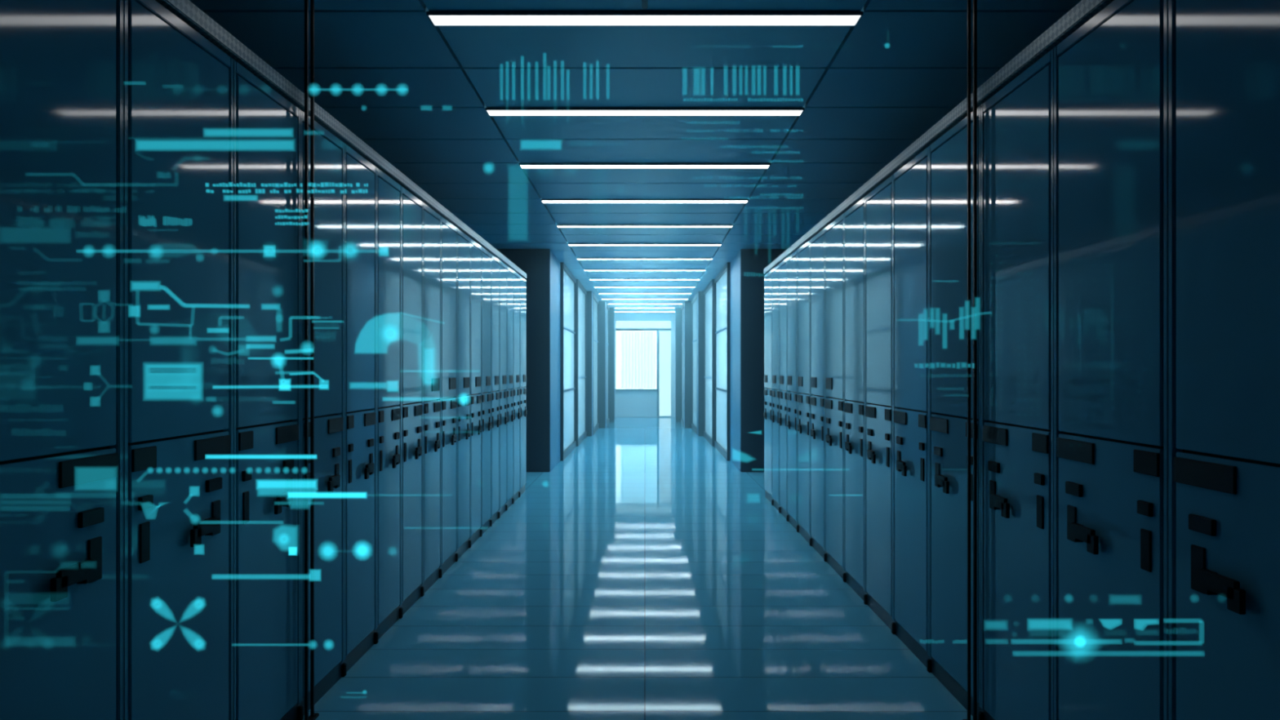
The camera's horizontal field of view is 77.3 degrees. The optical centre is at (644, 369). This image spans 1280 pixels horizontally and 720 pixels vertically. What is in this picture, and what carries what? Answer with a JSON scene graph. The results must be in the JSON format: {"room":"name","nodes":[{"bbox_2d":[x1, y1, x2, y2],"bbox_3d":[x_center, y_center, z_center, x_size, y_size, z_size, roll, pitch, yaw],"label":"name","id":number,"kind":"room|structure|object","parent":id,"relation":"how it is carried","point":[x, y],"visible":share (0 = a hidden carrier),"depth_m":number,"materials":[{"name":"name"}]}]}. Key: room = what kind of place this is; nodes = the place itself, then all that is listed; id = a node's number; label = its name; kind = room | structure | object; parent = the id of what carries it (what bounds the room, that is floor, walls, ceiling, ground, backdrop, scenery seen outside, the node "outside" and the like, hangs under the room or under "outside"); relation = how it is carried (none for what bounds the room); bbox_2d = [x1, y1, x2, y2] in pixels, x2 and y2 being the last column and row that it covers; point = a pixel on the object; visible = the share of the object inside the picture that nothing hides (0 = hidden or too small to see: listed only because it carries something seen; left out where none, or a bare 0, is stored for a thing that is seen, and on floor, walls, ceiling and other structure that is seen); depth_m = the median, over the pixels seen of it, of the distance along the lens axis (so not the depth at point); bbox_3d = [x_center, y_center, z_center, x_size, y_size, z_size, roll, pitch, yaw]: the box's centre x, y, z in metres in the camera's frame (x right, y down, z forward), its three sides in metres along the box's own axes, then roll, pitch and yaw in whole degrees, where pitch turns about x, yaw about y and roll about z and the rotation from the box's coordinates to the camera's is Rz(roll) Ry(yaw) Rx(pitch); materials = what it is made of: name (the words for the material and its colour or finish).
{"room":"server room","nodes":[
{"label":"server room","id":0,"kind":"room"},
{"bbox_2d":[549,248,559,471],"bbox_3d":[-1.552,-0.110,10.360,0.795,2.720,1.180,0,0,0],"label":"pillar","id":1,"kind":"structure","parent":0,"point":[554,262],"depth_m":10.26,"materials":[{"name":"blue paint"}]},
{"bbox_2d":[591,292,593,435],"bbox_3d":[-1.470,-0.110,15.160,0.960,2.720,0.320,0,0,0],"label":"pillar","id":2,"kind":"structure","parent":0,"point":[592,292],"depth_m":15.07,"materials":[{"name":"blue paint"}]},
{"bbox_2d":[586,291,591,436],"bbox_3d":[-1.472,-0.110,14.985,0.956,2.720,0.030,0,0,0],"label":"wall panel","id":3,"kind":"object","parent":2,"relation":"attached to","point":[588,293],"visible":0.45,"depth_m":14.97,"materials":[{"name":"blue"}]},
{"bbox_2d":[604,301,606,427],"bbox_3d":[-1.397,-0.110,17.350,1.105,2.720,0.300,0,0,0],"label":"pillar","id":4,"kind":"structure","parent":0,"point":[605,301],"depth_m":17.20,"materials":[{"name":"blue paint"}]},
{"bbox_2d":[599,301,604,427],"bbox_3d":[-1.399,-0.110,17.185,1.101,2.720,0.030,0,0,0],"label":"wall panel","id":5,"kind":"object","parent":4,"relation":"attached to","point":[602,304],"visible":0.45,"depth_m":17.17,"materials":[{"name":"blue"}]},
{"bbox_2d":[189,0,1081,313],"bbox_3d":[0.000,-1.485,9.900,4.300,0.030,22.582,0,0,0],"label":"ceiling","id":6,"kind":"structure","parent":0,"point":[416,92],"depth_m":4.44,"materials":[{"name":"blue tile"}]},
{"bbox_2d":[426,11,862,26],"bbox_3d":[0.000,-1.463,3.340,1.792,0.014,0.116,0,0,0],"label":"recessed light","id":7,"kind":"object","parent":6,"relation":"in","point":[437,19],"visible":1,"depth_m":3.32,"materials":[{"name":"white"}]},
{"bbox_2d":[429,15,860,25],"bbox_3d":[0.000,-1.464,3.340,1.780,0.010,0.100,0,0,0],"label":"diffuser","id":8,"kind":"object","parent":7,"relation":"attached to","point":[435,20],"depth_m":3.34,"materials":[{"name":"white plastic"}]},
{"bbox_2d":[576,257,712,260],"bbox_3d":[0.000,-1.463,10.570,1.792,0.014,0.116,0,0,0],"label":"recessed light","id":9,"kind":"object","parent":6,"relation":"in","point":[578,259],"visible":1,"depth_m":10.57,"materials":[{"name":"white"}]},
{"bbox_2d":[577,258,711,259],"bbox_3d":[0.000,-1.464,10.570,1.780,0.010,0.100,0,0,0],"label":"diffuser","id":10,"kind":"object","parent":9,"relation":"attached to","point":[577,259],"depth_m":10.57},
{"bbox_2d":[484,107,804,116],"bbox_3d":[0.000,-1.463,4.545,1.792,0.014,0.116,0,0,0],"label":"recessed light","id":11,"kind":"object","parent":6,"relation":"in","point":[491,112],"visible":1,"depth_m":4.52,"materials":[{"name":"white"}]},
{"bbox_2d":[487,110,802,115],"bbox_3d":[0.000,-1.464,4.545,1.780,0.010,0.100,0,0,0],"label":"diffuser","id":12,"kind":"object","parent":11,"relation":"attached to","point":[489,112],"depth_m":4.54,"materials":[{"name":"white plastic"}]},
{"bbox_2d":[519,163,770,168],"bbox_3d":[0.000,-1.463,5.750,1.792,0.014,0.116,0,0,0],"label":"recessed light","id":13,"kind":"object","parent":6,"relation":"in","point":[523,166],"visible":1,"depth_m":5.74,"materials":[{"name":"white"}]},
{"bbox_2d":[520,164,768,168],"bbox_3d":[0.000,-1.464,5.750,1.780,0.010,0.100,0,0,0],"label":"diffuser","id":14,"kind":"object","parent":13,"relation":"attached to","point":[521,166],"depth_m":5.74,"materials":[{"name":"white plastic"}]},
{"bbox_2d":[541,199,748,203],"bbox_3d":[0.000,-1.463,6.955,1.792,0.014,0.116,0,0,0],"label":"recessed light","id":15,"kind":"object","parent":6,"relation":"in","point":[544,201],"visible":1,"depth_m":6.93,"materials":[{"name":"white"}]},
{"bbox_2d":[542,200,747,203],"bbox_3d":[0.000,-1.464,6.955,1.780,0.010,0.100,0,0,0],"label":"diffuser","id":16,"kind":"object","parent":15,"relation":"attached to","point":[543,202],"depth_m":6.97,"materials":[{"name":"white plastic"}]},
{"bbox_2d":[556,224,733,227],"bbox_3d":[0.000,-1.463,8.160,1.792,0.014,0.116,0,0,0],"label":"recessed light","id":17,"kind":"object","parent":6,"relation":"in","point":[557,225],"visible":1,"depth_m":8.10,"materials":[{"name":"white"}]},
{"bbox_2d":[557,226,732,227],"bbox_3d":[0.000,-1.464,8.160,1.780,0.010,0.100,0,0,0],"label":"diffuser","id":18,"kind":"object","parent":17,"relation":"attached to","point":[557,226],"depth_m":8.17,"materials":[{"name":"white plastic"}]},
{"bbox_2d":[568,243,721,245],"bbox_3d":[0.000,-1.463,9.365,1.792,0.014,0.116,0,0,0],"label":"recessed light","id":19,"kind":"object","parent":6,"relation":"in","point":[569,244],"visible":1,"depth_m":9.31,"materials":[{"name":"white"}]},
{"bbox_2d":[568,244,720,245],"bbox_3d":[0.000,-1.464,9.365,1.780,0.010,0.100,0,0,0],"label":"diffuser","id":20,"kind":"object","parent":19,"relation":"attached to","point":[569,245],"depth_m":9.39,"materials":[{"name":"white plastic"}]},
{"bbox_2d":[583,269,706,271],"bbox_3d":[0.000,-1.463,11.775,1.792,0.014,0.116,0,0,0],"label":"recessed light","id":21,"kind":"object","parent":6,"relation":"in","point":[584,269],"visible":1,"depth_m":11.74,"materials":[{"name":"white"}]},
{"bbox_2d":[584,270,705,271],"bbox_3d":[0.000,-1.464,11.775,1.780,0.010,0.100,0,0,0],"label":"diffuser","id":22,"kind":"object","parent":21,"relation":"attached to","point":[584,270],"depth_m":11.79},
{"bbox_2d":[589,278,700,279],"bbox_3d":[0.000,-1.463,12.980,1.792,0.014,0.116,0,0,0],"label":"recessed light","id":23,"kind":"object","parent":6,"relation":"in","point":[589,278],"visible":1,"depth_m":12.93,"materials":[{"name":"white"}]},
{"bbox_2d":[590,279,699,279],"bbox_3d":[0.000,-1.464,12.980,1.780,0.010,0.100,0,0,0],"label":"diffuser","id":24,"kind":"object","parent":23,"relation":"attached to","point":[590,279],"depth_m":12.97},
{"bbox_2d":[594,286,695,288],"bbox_3d":[0.000,-1.463,14.185,1.792,0.014,0.116,0,0,0],"label":"recessed light","id":25,"kind":"object","parent":6,"relation":"in","point":[594,286],"visible":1,"depth_m":14.18,"materials":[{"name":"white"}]},
{"bbox_2d":[598,293,691,293],"bbox_3d":[0.000,-1.463,15.390,1.792,0.014,0.116,0,0,0],"label":"recessed light","id":26,"kind":"object","parent":6,"relation":"in","point":[598,293],"visible":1,"depth_m":15.33,"materials":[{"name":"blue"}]},
{"bbox_2d":[601,298,688,299],"bbox_3d":[0.000,-1.463,16.595,1.792,0.014,0.116,0,0,0],"label":"recessed light","id":27,"kind":"object","parent":6,"relation":"in","point":[602,299],"visible":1,"depth_m":16.54,"materials":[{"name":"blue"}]},
{"bbox_2d":[641,0,648,8],"bbox_3d":[0.000,-1.455,2.960,0.024,0.030,0.480,0,0,0],"label":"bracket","id":28,"kind":"object","parent":6,"relation":"attached to","point":[644,2],"visible":1,"depth_m":3.15,"materials":[{"name":"black metal"}]},
{"bbox_2d":[614,307,675,308],"bbox_3d":[0.000,-1.463,19.005,1.422,0.014,0.116,0,0,0],"label":"recessed light","id":29,"kind":"object","parent":6,"relation":"in","point":[615,308],"visible":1,"depth_m":19.00,"materials":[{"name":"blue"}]},
{"bbox_2d":[607,303,682,304],"bbox_3d":[0.000,-1.463,17.800,1.662,0.014,0.116,0,0,0],"label":"recessed light","id":30,"kind":"object","parent":6,"relation":"in","point":[607,304],"visible":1,"depth_m":17.82,"materials":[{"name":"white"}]},
{"bbox_2d":[614,311,675,311],"bbox_3d":[0.000,-1.463,20.210,1.562,0.014,0.116,0,0,0],"label":"recessed light","id":31,"kind":"object","parent":6,"relation":"in","point":[615,311],"visible":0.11,"depth_m":20.15,"materials":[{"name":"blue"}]},
{"bbox_2d":[302,417,973,719],"bbox_3d":[0.000,1.300,9.900,4.300,0.100,22.600,0,0,0],"label":"floor","id":32,"kind":"structure","parent":0,"point":[645,575],"depth_m":4.03,"materials":[{"name":"blue tile"}]},
{"bbox_2d":[0,0,123,719],"bbox_3d":[-1.518,0.158,1.623,0.644,2.185,0.499,0,0,0],"label":"storage cabinet","id":33,"kind":"object","parent":32,"relation":"on","point":[61,61],"visible":1,"depth_m":1.67,"materials":[{"name":"black"}]},
{"bbox_2d":[123,0,233,719],"bbox_3d":[-1.518,0.158,2.123,0.644,2.185,0.499,0,0,0],"label":"storage cabinet","id":34,"kind":"object","parent":32,"relation":"on","point":[178,85],"visible":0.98,"depth_m":2.09,"materials":[{"name":"black"}]},
{"bbox_2d":[155,0,526,278],"bbox_3d":[-1.528,-0.963,4.807,0.624,0.051,6.866,0,0,0],"label":"rail","id":35,"kind":"object","parent":34,"relation":"on","point":[186,11],"visible":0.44,"depth_m":2.80,"materials":[{"name":"grey metal"}]},
{"bbox_2d":[233,59,300,719],"bbox_3d":[-1.518,0.158,2.605,0.644,2.185,0.462,0,0,0],"label":"storage cabinet","id":36,"kind":"object","parent":32,"relation":"on","point":[267,125],"visible":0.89,"depth_m":2.58,"materials":[{"name":"black metal"}]},
{"bbox_2d":[304,0,319,719],"bbox_3d":[-1.188,-0.110,2.837,0.026,2.720,0.100,0,0,0],"label":"post","id":37,"kind":"object","parent":32,"relation":"on","point":[313,716],"visible":1,"depth_m":2.81,"materials":[{"name":"black metal"}]},
{"bbox_2d":[297,110,344,719],"bbox_3d":[-1.518,0.158,3.043,0.644,2.185,0.412,0,0,0],"label":"storage cabinet","id":38,"kind":"object","parent":32,"relation":"on","point":[329,150],"visible":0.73,"depth_m":3.07,"materials":[{"name":"black"}]},
{"bbox_2d":[341,143,376,677],"bbox_3d":[-1.518,0.158,3.445,0.644,2.185,0.389,0,0,0],"label":"storage cabinet","id":39,"kind":"object","parent":32,"relation":"on","point":[360,175],"visible":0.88,"depth_m":3.44,"materials":[{"name":"black"}]},
{"bbox_2d":[373,167,401,644],"bbox_3d":[-1.518,0.158,3.825,0.644,2.185,0.369,0,0,0],"label":"storage cabinet","id":40,"kind":"object","parent":32,"relation":"on","point":[388,192],"visible":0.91,"depth_m":3.81,"materials":[{"name":"black"}]},
{"bbox_2d":[399,186,422,618],"bbox_3d":[-1.518,0.158,4.205,0.644,2.185,0.389,0,0,0],"label":"storage cabinet","id":41,"kind":"object","parent":32,"relation":"on","point":[411,206],"visible":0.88,"depth_m":4.20,"materials":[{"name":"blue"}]},
{"bbox_2d":[420,202,440,596],"bbox_3d":[-1.518,0.158,4.595,0.644,2.185,0.389,0,0,0],"label":"storage cabinet","id":42,"kind":"object","parent":32,"relation":"on","point":[431,219],"visible":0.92,"depth_m":4.59,"materials":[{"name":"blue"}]},
{"bbox_2d":[439,216,457,577],"bbox_3d":[-1.518,0.158,4.995,0.644,2.185,0.409,0,0,0],"label":"storage cabinet","id":43,"kind":"object","parent":32,"relation":"on","point":[448,231],"visible":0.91,"depth_m":4.95,"materials":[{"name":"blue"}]},
{"bbox_2d":[455,228,470,561],"bbox_3d":[-1.518,0.158,5.399,0.644,2.185,0.399,0,0,0],"label":"storage cabinet","id":44,"kind":"object","parent":32,"relation":"on","point":[463,240],"visible":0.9,"depth_m":5.35,"materials":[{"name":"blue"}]},
{"bbox_2d":[468,238,481,547],"bbox_3d":[-1.518,0.158,5.790,0.644,2.185,0.379,0,0,0],"label":"storage cabinet","id":45,"kind":"object","parent":32,"relation":"on","point":[475,248],"visible":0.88,"depth_m":5.77,"materials":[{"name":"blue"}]},
{"bbox_2d":[480,246,492,536],"bbox_3d":[-1.518,0.158,6.170,0.644,2.185,0.379,0,0,0],"label":"storage cabinet","id":46,"kind":"object","parent":32,"relation":"on","point":[486,424],"visible":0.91,"depth_m":6.12,"materials":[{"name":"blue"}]},
{"bbox_2d":[489,253,500,526],"bbox_3d":[-1.518,0.158,6.540,0.644,2.185,0.359,0,0,0],"label":"storage cabinet","id":47,"kind":"object","parent":32,"relation":"on","point":[495,420],"visible":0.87,"depth_m":6.52,"materials":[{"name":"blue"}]},
{"bbox_2d":[497,260,507,518],"bbox_3d":[-1.518,0.158,6.899,0.644,2.185,0.359,0,0,0],"label":"storage cabinet","id":48,"kind":"object","parent":32,"relation":"on","point":[503,267],"visible":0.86,"depth_m":6.89,"materials":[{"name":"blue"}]},
{"bbox_2d":[505,266,514,511],"bbox_3d":[-1.518,0.158,7.255,0.644,2.185,0.349,0,0,0],"label":"storage cabinet","id":49,"kind":"object","parent":32,"relation":"on","point":[510,415],"visible":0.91,"depth_m":7.23,"materials":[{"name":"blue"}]},
{"bbox_2d":[511,271,520,504],"bbox_3d":[-1.518,0.158,7.625,0.644,2.185,0.389,0,0,0],"label":"storage cabinet","id":50,"kind":"object","parent":32,"relation":"on","point":[517,413],"visible":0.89,"depth_m":7.60,"materials":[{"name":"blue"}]},
{"bbox_2d":[518,275,527,497],"bbox_3d":[-1.518,0.158,8.030,0.644,2.185,0.419,0,0,0],"label":"storage cabinet","id":51,"kind":"object","parent":32,"relation":"on","point":[523,411],"visible":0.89,"depth_m":8.00,"materials":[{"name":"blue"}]},
{"bbox_2d":[560,262,576,461],"bbox_3d":[-1.153,-0.110,11.975,0.075,2.720,2.044,0,0,0],"label":"window","id":52,"kind":"structure","parent":32,"relation":"on","point":[567,281],"depth_m":11.76,"materials":[{"name":"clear glass"}]},
{"bbox_2d":[576,279,586,446],"bbox_3d":[-1.123,-0.110,14.000,0.075,2.720,1.994,0,0,0],"label":"window","id":53,"kind":"structure","parent":32,"relation":"on","point":[581,293],"depth_m":14.12,"materials":[{"name":"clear glass"}]},
{"bbox_2d":[592,293,599,435],"bbox_3d":[-1.022,-0.110,16.260,0.075,2.720,1.874,0,0,0],"label":"window","id":54,"kind":"structure","parent":32,"relation":"on","point":[596,303],"depth_m":16.75,"materials":[{"name":"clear glass"}]},
{"bbox_2d":[605,302,608,426],"bbox_3d":[-0.877,-0.110,18.250,0.075,2.720,1.494,0,0,0],"label":"window","id":55,"kind":"structure","parent":32,"relation":"on","point":[607,306],"depth_m":18.79,"materials":[{"name":"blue glass"}]},
{"bbox_2d":[680,302,684,426],"bbox_3d":[0.889,-0.110,18.250,0.075,2.720,1.494,0,0,0],"label":"window","id":56,"kind":"structure","parent":32,"relation":"on","point":[682,305],"depth_m":18.54,"materials":[{"name":"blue glass"}]},
{"bbox_2d":[691,293,697,435],"bbox_3d":[1.034,-0.110,16.260,0.075,2.720,1.874,0,0,0],"label":"window","id":57,"kind":"structure","parent":32,"relation":"on","point":[694,302],"depth_m":16.60,"materials":[{"name":"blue glass"}]},
{"bbox_2d":[703,279,714,446],"bbox_3d":[1.135,-0.110,14.000,0.075,2.720,1.994,0,0,0],"label":"window","id":58,"kind":"structure","parent":32,"relation":"on","point":[708,292],"depth_m":14.05,"materials":[{"name":"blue glass"}]},
{"bbox_2d":[714,262,730,461],"bbox_3d":[1.165,-0.110,11.975,0.075,2.720,2.044,0,0,0],"label":"window","id":59,"kind":"structure","parent":32,"relation":"on","point":[722,281],"depth_m":11.86,"materials":[{"name":"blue glass"}]},
{"bbox_2d":[763,269,773,505],"bbox_3d":[1.468,0.158,7.604,0.644,2.185,0.489,0,0,0],"label":"storage cabinet","id":60,"kind":"object","parent":32,"relation":"on","point":[767,413],"visible":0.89,"depth_m":7.57,"materials":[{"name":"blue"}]},
{"bbox_2d":[771,263,780,513],"bbox_3d":[1.468,0.158,7.160,0.644,2.185,0.399,0,0,0],"label":"storage cabinet","id":61,"kind":"object","parent":32,"relation":"on","point":[775,271],"visible":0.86,"depth_m":7.14,"materials":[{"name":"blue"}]},
{"bbox_2d":[778,257,788,521],"bbox_3d":[1.468,0.158,6.769,0.644,2.185,0.379,0,0,0],"label":"storage cabinet","id":62,"kind":"object","parent":32,"relation":"on","point":[783,265],"visible":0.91,"depth_m":6.76,"materials":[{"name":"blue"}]},
{"bbox_2d":[786,249,799,532],"bbox_3d":[1.468,0.158,6.359,0.644,2.185,0.439,0,0,0],"label":"storage cabinet","id":63,"kind":"object","parent":32,"relation":"on","point":[792,260],"visible":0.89,"depth_m":6.35,"materials":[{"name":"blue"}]},
{"bbox_2d":[797,239,812,546],"bbox_3d":[1.468,0.158,5.899,0.644,2.185,0.479,0,0,0],"label":"storage cabinet","id":64,"kind":"object","parent":32,"relation":"on","point":[804,251],"visible":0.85,"depth_m":5.86,"materials":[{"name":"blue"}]},
{"bbox_2d":[809,227,826,561],"bbox_3d":[1.468,0.158,5.429,0.644,2.185,0.459,0,0,0],"label":"storage cabinet","id":65,"kind":"object","parent":32,"relation":"on","point":[817,397],"visible":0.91,"depth_m":5.39,"materials":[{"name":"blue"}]},
{"bbox_2d":[824,213,845,582],"bbox_3d":[1.468,0.158,4.949,0.644,2.185,0.499,0,0,0],"label":"storage cabinet","id":66,"kind":"object","parent":32,"relation":"on","point":[834,231],"visible":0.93,"depth_m":4.93,"materials":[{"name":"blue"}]},
{"bbox_2d":[844,196,866,604],"bbox_3d":[1.468,0.158,4.474,0.644,2.185,0.449,0,0,0],"label":"storage cabinet","id":67,"kind":"object","parent":32,"relation":"on","point":[855,216],"visible":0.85,"depth_m":4.47,"materials":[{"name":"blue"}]},
{"bbox_2d":[865,174,895,634],"bbox_3d":[1.468,0.158,4.011,0.644,2.185,0.475,0,0,0],"label":"storage cabinet","id":68,"kind":"object","parent":32,"relation":"on","point":[879,202],"visible":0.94,"depth_m":3.97,"materials":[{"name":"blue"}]},
{"bbox_2d":[893,146,931,672],"bbox_3d":[1.468,0.158,3.534,0.644,2.185,0.477,0,0,0],"label":"storage cabinet","id":69,"kind":"object","parent":32,"relation":"on","point":[911,181],"visible":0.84,"depth_m":3.52,"materials":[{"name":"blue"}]},
{"bbox_2d":[928,105,984,719],"bbox_3d":[1.468,0.158,3.041,0.644,2.185,0.509,0,0,0],"label":"storage cabinet","id":70,"kind":"object","parent":32,"relation":"on","point":[948,155],"visible":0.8,"depth_m":3.04,"materials":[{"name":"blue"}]},
{"bbox_2d":[962,0,977,719],"bbox_3d":[1.138,-0.110,2.786,0.026,2.720,0.100,0,0,0],"label":"post","id":71,"kind":"object","parent":32,"relation":"on","point":[975,2],"visible":1,"depth_m":2.78,"materials":[{"name":"black metal"}]},
{"bbox_2d":[981,48,1053,719],"bbox_3d":[1.468,0.158,2.538,0.644,2.185,0.495,0,0,0],"label":"storage cabinet","id":72,"kind":"object","parent":32,"relation":"on","point":[1017,121],"visible":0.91,"depth_m":2.50,"materials":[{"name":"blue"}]},
{"bbox_2d":[1053,0,1168,719],"bbox_3d":[1.468,0.158,2.039,0.644,2.185,0.499,0,0,0],"label":"storage cabinet","id":73,"kind":"object","parent":32,"relation":"on","point":[1111,74],"visible":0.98,"depth_m":2.00,"materials":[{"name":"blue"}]},
{"bbox_2d":[1168,0,1279,719],"bbox_3d":[1.468,0.158,1.540,0.644,2.185,0.499,0,0,0],"label":"storage cabinet","id":74,"kind":"object","parent":32,"relation":"on","point":[1224,55],"visible":1,"depth_m":1.62,"materials":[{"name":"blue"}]},
{"bbox_2d":[763,0,1114,274],"bbox_3d":[1.478,-0.963,4.570,0.624,0.051,6.560,0,0,0],"label":"rail","id":75,"kind":"object","parent":74,"relation":"on","point":[1084,11],"visible":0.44,"depth_m":2.79,"materials":[{"name":"grey metal"}]},
{"bbox_2d":[614,313,675,319],"bbox_3d":[0.000,-0.110,21.075,3.900,2.720,0.150,0,0,0],"label":"wall","id":76,"kind":"structure","parent":0,"point":[617,316],"depth_m":21.00,"materials":[{"name":"teal paint"}]},
{"bbox_2d":[614,320,675,417],"bbox_3d":[0.000,-0.030,21.045,1.600,2.560,0.150,0,0,0],"label":"window","id":77,"kind":"structure","parent":76,"relation":"in","point":[628,402],"depth_m":21.04,"materials":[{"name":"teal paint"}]},
{"bbox_2d":[620,331,656,388],"bbox_3d":[-0.173,-0.255,21.141,0.937,1.510,0.050,0,0,0],"label":"curtain","id":78,"kind":"object","parent":77,"relation":"hanging from","point":[637,348],"visible":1,"depth_m":21.14,"materials":[{"name":"fabric"}]},
{"bbox_2d":[675,308,675,422],"bbox_3d":[1.341,-0.110,19.150,1.218,2.720,0.300,0,0,0],"label":"pillar","id":79,"kind":"structure","parent":0,"point":[675,308],"depth_m":19.07,"materials":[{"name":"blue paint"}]},
{"bbox_2d":[675,307,680,422],"bbox_3d":[1.343,-0.110,18.985,1.214,2.720,0.030,0,0,0],"label":"wall panel","id":80,"kind":"object","parent":79,"relation":"attached to","point":[677,309],"visible":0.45,"depth_m":18.97,"materials":[{"name":"blue"}]},
{"bbox_2d":[684,302,684,426],"bbox_3d":[1.403,-0.110,17.350,1.093,2.720,0.300,0,0,0],"label":"pillar","id":81,"kind":"structure","parent":0,"point":[684,302],"depth_m":17.27,"materials":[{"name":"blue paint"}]},
{"bbox_2d":[684,301,691,427],"bbox_3d":[1.405,-0.110,17.185,1.089,2.720,0.030,0,0,0],"label":"wall panel","id":82,"kind":"object","parent":81,"relation":"attached to","point":[687,304],"visible":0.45,"depth_m":17.17,"materials":[{"name":"blue"}]},
{"bbox_2d":[697,291,698,435],"bbox_3d":[1.476,-0.110,15.160,0.948,2.720,0.320,0,0,0],"label":"pillar","id":83,"kind":"structure","parent":0,"point":[698,291],"depth_m":15.01,"materials":[{"name":"blue paint"}]},
{"bbox_2d":[698,291,703,436],"bbox_3d":[1.478,-0.110,14.985,0.944,2.720,0.030,0,0,0],"label":"wall panel","id":84,"kind":"object","parent":83,"relation":"attached to","point":[700,293],"visible":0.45,"depth_m":14.97,"materials":[{"name":"blue"}]},
{"bbox_2d":[729,248,741,471],"bbox_3d":[1.558,-0.110,10.360,0.783,2.720,1.180,0,0,0],"label":"pillar","id":85,"kind":"structure","parent":0,"point":[735,264],"depth_m":10.34,"materials":[{"name":"blue paint"}]},
{"bbox_3d":[-1.335,-0.110,19.150,1.230,2.720,0.300,0,0,0],"label":"pillar","id":86,"kind":"structure","parent":0,"visible":0},
{"bbox_2d":[608,307,614,422],"bbox_3d":[-1.337,-0.110,18.985,1.226,2.720,0.030,0,0,0],"label":"wall panel","id":87,"kind":"object","parent":86,"relation":"attached to","point":[611,310],"visible":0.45,"depth_m":18.97,"materials":[{"name":"blue"}]},
{"bbox_3d":[-2.050,-0.110,4.770,0.200,2.720,12.340,0,0,0],"label":"wall","id":88,"kind":"structure","parent":0,"visible":0},
{"bbox_2d":[496,248,550,471],"bbox_3d":[-1.554,-0.110,9.755,0.791,2.720,0.030,0,0,0],"label":"pillar","id":89,"kind":"structure","parent":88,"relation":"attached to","point":[535,263],"depth_m":9.74,"materials":[{"name":"blue"}]},
{"bbox_3d":[2.050,-0.110,4.770,0.200,2.720,12.340,0,0,0],"label":"wall","id":90,"kind":"structure","parent":0,"visible":0},
{"bbox_2d":[740,248,786,471],"bbox_3d":[1.560,-0.110,9.755,0.779,2.720,0.030,0,0,0],"label":"pillar","id":91,"kind":"structure","parent":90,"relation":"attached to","point":[753,261],"depth_m":9.74,"materials":[{"name":"blue"}]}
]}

